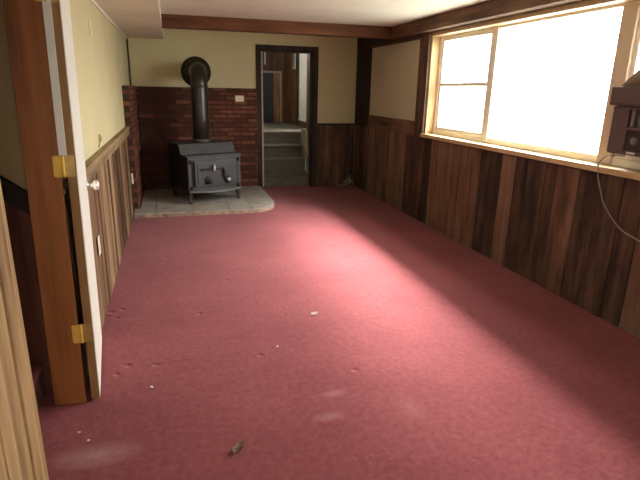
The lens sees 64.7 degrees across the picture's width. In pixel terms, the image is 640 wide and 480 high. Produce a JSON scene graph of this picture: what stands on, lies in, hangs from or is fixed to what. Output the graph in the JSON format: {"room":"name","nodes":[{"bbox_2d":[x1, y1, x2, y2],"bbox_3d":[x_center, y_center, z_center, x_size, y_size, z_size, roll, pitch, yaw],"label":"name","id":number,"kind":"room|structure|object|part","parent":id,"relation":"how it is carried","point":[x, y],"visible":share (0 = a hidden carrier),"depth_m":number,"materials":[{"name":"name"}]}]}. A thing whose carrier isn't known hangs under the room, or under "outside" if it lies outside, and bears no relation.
{"room":"empty living room","nodes":[
{"label":"empty living room","id":0,"kind":"room"},
{"bbox_2d":[0,0,52,394],"bbox_3d":[-2.057,-0.339,2.074,1.590,2.390,0.160,-4,17,-15],"label":"wall","id":1,"kind":"structure","parent":0,"point":[12,172],"depth_m":2.29,"materials":[{"name":"beige paint"}]},
{"bbox_3d":[-1.999,-0.174,2.088,1.490,2.068,0.018,-4,17,-15],"label":"maroon panel","id":2,"kind":"part","parent":1,"relation":"part of","materials":[{"name":"brown wood"}]},
{"bbox_2d":[2,0,129,179],"bbox_3d":[-1.447,-0.523,2.943,0.070,2.270,9.400,-4,17,-15],"label":"wall","id":3,"kind":"structure","parent":0,"point":[101,59],"depth_m":3.94,"materials":[{"name":"beige paint"}]},
{"bbox_2d":[0,181,48,479],"bbox_3d":[-0.570,0.354,0.175,0.035,2.200,3.035,-4,17,-15],"label":"wood paneling","id":4,"kind":"structure","parent":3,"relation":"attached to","point":[22,454],"depth_m":1.55,"materials":[{"name":"brown wood"}]},
{"bbox_2d":[3,0,86,405],"bbox_3d":[-1.171,-0.180,2.193,0.170,2.050,0.031,-3,17,-16],"label":"door frame","id":5,"kind":"structure","parent":3,"relation":"attached to","point":[29,23],"depth_m":2.16,"materials":[{"name":"brown wood"}]},
{"bbox_2d":[51,0,101,398],"bbox_3d":[-1.182,-0.260,2.525,0.130,1.990,0.661,-5,17,-21],"label":"door","id":6,"kind":"structure","parent":3,"relation":"in","point":[75,169],"depth_m":2.33,"materials":[{"name":"white paint"}]},
{"bbox_3d":[-1.089,-0.318,2.178,0.058,0.092,0.007,-5,17,-21],"label":"hinge plate","id":7,"kind":"part","parent":6,"relation":"part of","materials":[{"name":"gold metal"}]},
{"bbox_3d":[-1.115,0.440,2.399,0.058,0.092,0.007,-5,17,-21],"label":"hinge plate","id":8,"kind":"part","parent":6,"relation":"part of","materials":[{"name":"gold metal"}]},
{"bbox_3d":[-1.253,-0.302,2.787,0.064,0.056,0.056,-5,17,-21],"label":"knob","id":9,"kind":"part","parent":6,"relation":"part of","materials":[{"name":"silver metal"}]},
{"bbox_2d":[88,21,91,36],"bbox_3d":[-1.675,-1.536,3.687,0.009,0.100,0.100,-4,17,-15],"label":"wall switch","id":10,"kind":"object","parent":3,"relation":"attached to","point":[89,23],"visible":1,"depth_m":3.66,"materials":[{"name":"beige plastic"}]},
{"bbox_2d":[63,126,133,383],"bbox_3d":[-1.735,-0.283,4.266,0.052,1.045,3.960,-4,17,-15],"label":"wainscot","id":11,"kind":"structure","parent":3,"relation":"attached to","point":[111,207],"depth_m":3.74,"materials":[{"name":"brown wood"}]},
{"bbox_2d":[97,235,100,255],"bbox_3d":[-1.441,0.034,3.298,0.009,0.120,0.075,-4,17,-15],"label":"wall outlet","id":12,"kind":"object","parent":11,"relation":"attached to","point":[98,237],"visible":1,"depth_m":3.28,"materials":[{"name":"beige plastic"}]},
{"bbox_2d":[90,0,126,38],"bbox_3d":[-1.903,-1.996,4.414,0.014,0.022,5.280,-4,17,-15],"label":"trim","id":13,"kind":"structure","parent":3,"relation":"attached to","point":[92,1],"depth_m":4.66,"materials":[{"name":"white paint"}]},
{"bbox_2d":[122,85,144,211],"bbox_3d":[-2.435,-1.242,6.640,0.087,1.505,1.349,-4,17,-15],"label":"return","id":14,"kind":"object","parent":3,"relation":"attached to","point":[130,105],"visible":0.88,"depth_m":6.19,"materials":[{"name":"red brick"}]},
{"bbox_2d":[126,28,356,189],"bbox_3d":[-1.049,-1.912,7.644,3.370,2.270,0.185,-4,17,-15],"label":"wall","id":15,"kind":"structure","parent":0,"point":[230,56],"depth_m":7.32,"materials":[{"name":"beige paint"}]},
{"bbox_2d":[137,86,257,188],"bbox_3d":[-1.759,-1.496,7.450,1.672,1.445,0.085,-4,17,-15],"label":"brick surround","id":16,"kind":"object","parent":15,"relation":"attached to","point":[165,113],"visible":0.66,"depth_m":7.35,"materials":[{"name":"red brick"}]},
{"bbox_2d":[235,96,243,101],"bbox_3d":[-1.177,-2.070,7.395,0.125,0.085,0.009,-4,17,-15],"label":"wall outlet","id":17,"kind":"object","parent":16,"relation":"attached to","point":[237,98],"visible":1,"depth_m":7.39,"materials":[{"name":"beige plastic"}]},
{"bbox_3d":[-1.037,-2.288,7.452,3.331,1.160,0.035,-4,17,-15],"label":"edge trim","id":18,"kind":"part","parent":15,"relation":"part of","materials":[{"name":"brown wood"}]},
{"bbox_2d":[255,44,318,187],"bbox_3d":[-0.519,-1.871,7.811,0.945,2.115,0.190,-4,17,-15],"label":"door frame","id":19,"kind":"structure","parent":15,"relation":"attached to","point":[313,51],"depth_m":7.69,"materials":[{"name":"brown wood"}]},
{"bbox_2d":[316,125,354,186],"bbox_3d":[0.246,-1.351,8.124,0.631,0.970,0.021,-4,17,-15],"label":"wainscot","id":20,"kind":"structure","parent":15,"relation":"attached to","point":[335,143],"depth_m":8.11,"materials":[{"name":"brown wood"}]},
{"bbox_2d":[262,52,284,121],"bbox_3d":[-1.545,-3.555,10.803,1.820,2.400,0.120,-4,17,-15],"label":"wall","id":21,"kind":"structure","parent":0,"point":[274,61],"depth_m":10.85,"materials":[{"name":"brown wood"}]},
{"bbox_2d":[263,71,281,121],"bbox_3d":[-1.156,-3.112,10.971,0.665,1.070,0.030,-4,17,-15],"label":"door","id":22,"kind":"structure","parent":21,"relation":"in","point":[272,80],"depth_m":11.00,"materials":[{"name":"blue paint"}]},
{"bbox_3d":[-0.946,-3.108,11.041,0.145,1.030,0.018,-4,17,-15],"label":"panel","id":23,"kind":"part","parent":22,"relation":"part of","materials":[{"name":"brown wood"}]},
{"bbox_2d":[263,122,302,143],"bbox_3d":[-1.204,-1.974,9.894,1.600,0.500,2.623,-4,17,-15],"label":"landing","id":24,"kind":"object","parent":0,"point":[267,126],"visible":0.14,"depth_m":8.77,"materials":[{"name":"beige carpet"}]},
{"bbox_2d":[285,53,305,127],"bbox_3d":[-0.314,-2.890,9.702,0.120,3.000,2.950,-4,17,-15],"label":"wall","id":25,"kind":"structure","parent":0,"point":[290,73],"depth_m":10.49,"materials":[{"name":"brown wood"}]},
{"bbox_2d":[293,53,295,68],"bbox_3d":[-0.499,-3.626,9.919,0.030,0.520,0.240,-4,17,-15],"label":"strip","id":26,"kind":"object","parent":25,"relation":"attached to","point":[294,54],"visible":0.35,"depth_m":9.89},
{"bbox_2d":[296,53,299,122],"bbox_3d":[-0.426,-3.155,9.779,0.019,1.740,0.240,-4,17,-15],"label":"trim","id":27,"kind":"structure","parent":25,"relation":"attached to","point":[297,54],"depth_m":9.82,"materials":[{"name":"brown wood"}]},
{"bbox_2d":[299,54,306,121],"bbox_3d":[-0.297,-3.011,9.269,0.027,1.620,0.670,-4,17,-15],"label":"curtain","id":28,"kind":"object","parent":25,"relation":"hanging from","point":[303,57],"visible":0.52,"depth_m":9.35,"materials":[{"name":"grey fabric"}]},
{"bbox_2d":[301,54,309,171],"bbox_3d":[-0.036,-2.460,8.275,0.398,3.000,0.730,-4,17,-15],"label":"wall","id":29,"kind":"structure","parent":0,"point":[304,131],"depth_m":8.38,"materials":[{"name":"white paint"}]},
{"bbox_2d":[159,0,489,37],"bbox_3d":[0.231,-1.771,3.061,3.670,0.120,9.400,-4,17,-15],"label":"ceiling","id":30,"kind":"structure","parent":0,"point":[388,13],"depth_m":5.05,"materials":[{"name":"paint"}]},
{"bbox_2d":[94,0,163,38],"bbox_3d":[-1.157,-1.560,2.714,0.490,0.140,9.100,-4,17,-15],"label":"soffit","id":31,"kind":"structure","parent":30,"relation":"attached to","point":[134,18],"depth_m":4.77,"materials":[{"name":"paint"}]},
{"bbox_2d":[161,14,391,38],"bbox_3d":[-0.447,-2.525,5.999,2.745,0.135,0.140,-4,17,-15],"label":"ceiling beam","id":32,"kind":"structure","parent":30,"relation":"attached to","point":[172,21],"depth_m":5.91,"materials":[{"name":"brown wood"}]},
{"bbox_2d":[390,0,583,39],"bbox_3d":[1.974,-1.554,2.894,0.130,0.135,7.720,-4,17,-15],"label":"ceiling beam","id":33,"kind":"structure","parent":30,"relation":"attached to","point":[492,9],"depth_m":4.64,"materials":[{"name":"brown wood"}]},
{"bbox_2d":[38,185,639,479],"bbox_3d":[-0.512,0.563,3.549,5.120,0.120,9.400,-4,17,-15],"label":"floor","id":34,"kind":"structure","parent":0,"point":[423,356],"depth_m":2.88,"materials":[{"name":"red carpet"}]},
{"bbox_2d":[31,365,42,408],"bbox_3d":[-1.845,0.510,1.802,1.274,0.925,0.920,-4,17,-15],"label":"steps","id":35,"kind":"structure","parent":34,"relation":"on","point":[36,370],"depth_m":2.44,"materials":[{"name":"red carpet"}]},
{"bbox_2d":[134,186,273,217],"bbox_3d":[-1.563,-0.547,6.909,1.755,0.052,1.540,-4,17,-15],"label":"hearth slab","id":36,"kind":"object","parent":34,"relation":"on","point":[253,199],"visible":0.91,"depth_m":6.59,"materials":[{"name":"grey tile"}]},
{"bbox_2d":[166,139,241,204],"bbox_3d":[-1.526,-0.928,6.790,0.765,0.745,0.817,-11,20,-34],"label":"wood stove","id":37,"kind":"object","parent":36,"relation":"on","point":[213,166],"visible":1,"depth_m":6.59,"materials":[{"name":"black metal"}]},
{"bbox_3d":[-1.991,-0.687,6.970,0.055,0.164,0.056,-11,20,-34],"label":"leg","id":38,"kind":"part","parent":37,"relation":"part of","materials":[{"name":"black metal"}]},
{"bbox_3d":[-1.667,-0.544,6.510,0.055,0.164,0.056,-11,20,-34],"label":"leg","id":39,"kind":"part","parent":37,"relation":"part of","materials":[{"name":"black metal"}]},
{"bbox_2d":[181,56,210,142],"bbox_3d":[-1.667,-1.951,6.938,0.424,1.125,0.822,-4,17,-15],"label":"pipe","id":40,"kind":"object","parent":37,"relation":"on","point":[195,71],"visible":1,"depth_m":6.65,"materials":[{"name":"black metal"}]},
{"bbox_3d":[-1.376,-0.878,6.594,0.735,0.439,0.040,-11,20,-34],"label":"plate","id":41,"kind":"part","parent":37,"relation":"part of","materials":[{"name":"black metal"}]},
{"bbox_3d":[-1.351,-0.874,6.582,0.590,0.330,0.034,-11,20,-34],"label":"fire door","id":42,"kind":"part","parent":37,"relation":"part of","materials":[{"name":"black metal"}]},
{"bbox_3d":[-1.274,-0.881,6.582,0.092,0.140,0.035,-11,20,-34],"label":"latch lever","id":43,"kind":"part","parent":37,"relation":"part of","materials":[{"name":"black metal"}]},
{"bbox_3d":[-1.125,-0.645,6.887,0.055,0.164,0.056,-11,20,-34],"label":"leg","id":44,"kind":"part","parent":37,"relation":"part of","materials":[{"name":"black metal"}]},
{"bbox_2d":[232,441,243,457],"bbox_3d":[-0.356,0.897,2.170,0.036,0.031,0.082,14,21,38],"label":"dried leaf","id":45,"kind":"object","parent":34,"relation":"on","point":[240,445],"visible":1,"depth_m":2.19,"materials":[{"name":"brown plant"}]},
{"bbox_2d":[263,132,308,185],"bbox_3d":[-0.632,-1.363,8.401,0.799,0.802,0.776,-4,17,-15],"label":"steps","id":46,"kind":"structure","parent":34,"relation":"on","point":[284,165],"depth_m":8.34,"materials":[{"name":"beige carpet"}]},
{"bbox_2d":[335,175,352,186],"bbox_3d":[0.385,-0.938,8.112,0.255,0.192,0.152,-4,17,-15],"label":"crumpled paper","id":47,"kind":"object","parent":34,"relation":"on","point":[348,180],"visible":1,"depth_m":8.13,"materials":[{"name":"beige paper"}]},
{"bbox_2d":[355,0,639,180],"bbox_3d":[1.881,-0.731,3.866,0.190,2.270,9.400,-4,17,-15],"label":"wall","id":48,"kind":"structure","parent":0,"point":[392,76],"depth_m":6.56,"materials":[{"name":"beige paint"}]},
{"bbox_3d":[0.948,-2.023,6.668,0.034,1.145,1.550,-4,17,-15],"label":"panel rail","id":49,"kind":"part","parent":48,"relation":"part of","materials":[{"name":"brown wood"}]},
{"bbox_3d":[0.959,-2.086,6.652,0.014,0.925,1.550,-4,17,-15],"label":"cream panel","id":50,"kind":"part","parent":48,"relation":"part of","materials":[{"name":"paint"}]},
{"bbox_2d":[353,124,639,338],"bbox_3d":[1.803,-0.111,4.031,0.028,0.985,9.100,-4,17,-15],"label":"wainscot","id":51,"kind":"structure","parent":48,"relation":"attached to","point":[548,224],"depth_m":4.23,"materials":[{"name":"brown wood"}]},
{"bbox_2d":[420,0,639,179],"bbox_3d":[1.801,-1.224,4.035,0.195,1.125,3.830,-4,17,-15],"label":"window","id":52,"kind":"structure","parent":48,"relation":"in","point":[626,63],"depth_m":4.16,"materials":[{"name":"brown wood"}]},
{"bbox_3d":[1.495,-1.624,5.284,0.040,0.980,0.960,-4,17,-15],"label":"sash","id":53,"kind":"part","parent":52,"relation":"part of","materials":[{"name":"beige wood"}]},
{"bbox_3d":[1.791,-0.704,4.189,0.195,0.040,3.830,-4,17,-15],"label":"sill","id":54,"kind":"part","parent":52,"relation":"part of","materials":[{"name":"brown wood"}]},
{"bbox_3d":[1.823,-1.749,3.882,0.170,0.030,3.730,-4,17,-15],"label":"head casing","id":55,"kind":"part","parent":52,"relation":"part of","materials":[{"name":"brown wood"}]},
{"bbox_2d":[606,86,639,156],"bbox_3d":[2.201,-0.718,3.101,0.524,0.420,0.590,-4,17,-15],"label":"air conditioner","id":56,"kind":"object","parent":52,"relation":"attached to","point":[624,135],"visible":1,"depth_m":3.19,"materials":[{"name":"brown plastic"}]},
{"bbox_2d":[597,155,639,241],"bbox_3d":[2.022,-0.022,3.139,0.041,0.933,0.897,-4,17,-15],"label":"power cord","id":57,"kind":"object","parent":56,"relation":"hanging from","point":[606,155],"visible":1,"depth_m":3.40,"materials":[{"name":"white plastic"}]},
{"bbox_2d":[622,69,639,85],"bbox_3d":[2.033,-1.006,2.959,0.110,0.202,0.500,-4,17,-15],"label":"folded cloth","id":58,"kind":"object","parent":56,"relation":"on","point":[634,80],"visible":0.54,"depth_m":3.11,"materials":[{"name":"beige fabric"}]},
{"bbox_2d":[625,110,639,151],"bbox_3d":[2.007,-0.635,3.001,0.005,0.250,0.415,-4,17,-15],"label":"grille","id":59,"kind":"object","parent":56,"relation":"attached to","point":[632,120],"depth_m":3.15,"materials":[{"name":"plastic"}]},
{"bbox_3d":[1.956,-0.615,3.152,0.022,0.052,0.052,-4,17,-15],"label":"knob","id":60,"kind":"part","parent":56,"relation":"part of","materials":[{"name":"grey plastic"}]},
{"bbox_3d":[2.208,-0.894,2.876,0.040,0.980,1.070,-4,17,-15],"label":"sash","id":61,"kind":"part","parent":52,"relation":"part of","materials":[{"name":"beige wood"}]}
]}

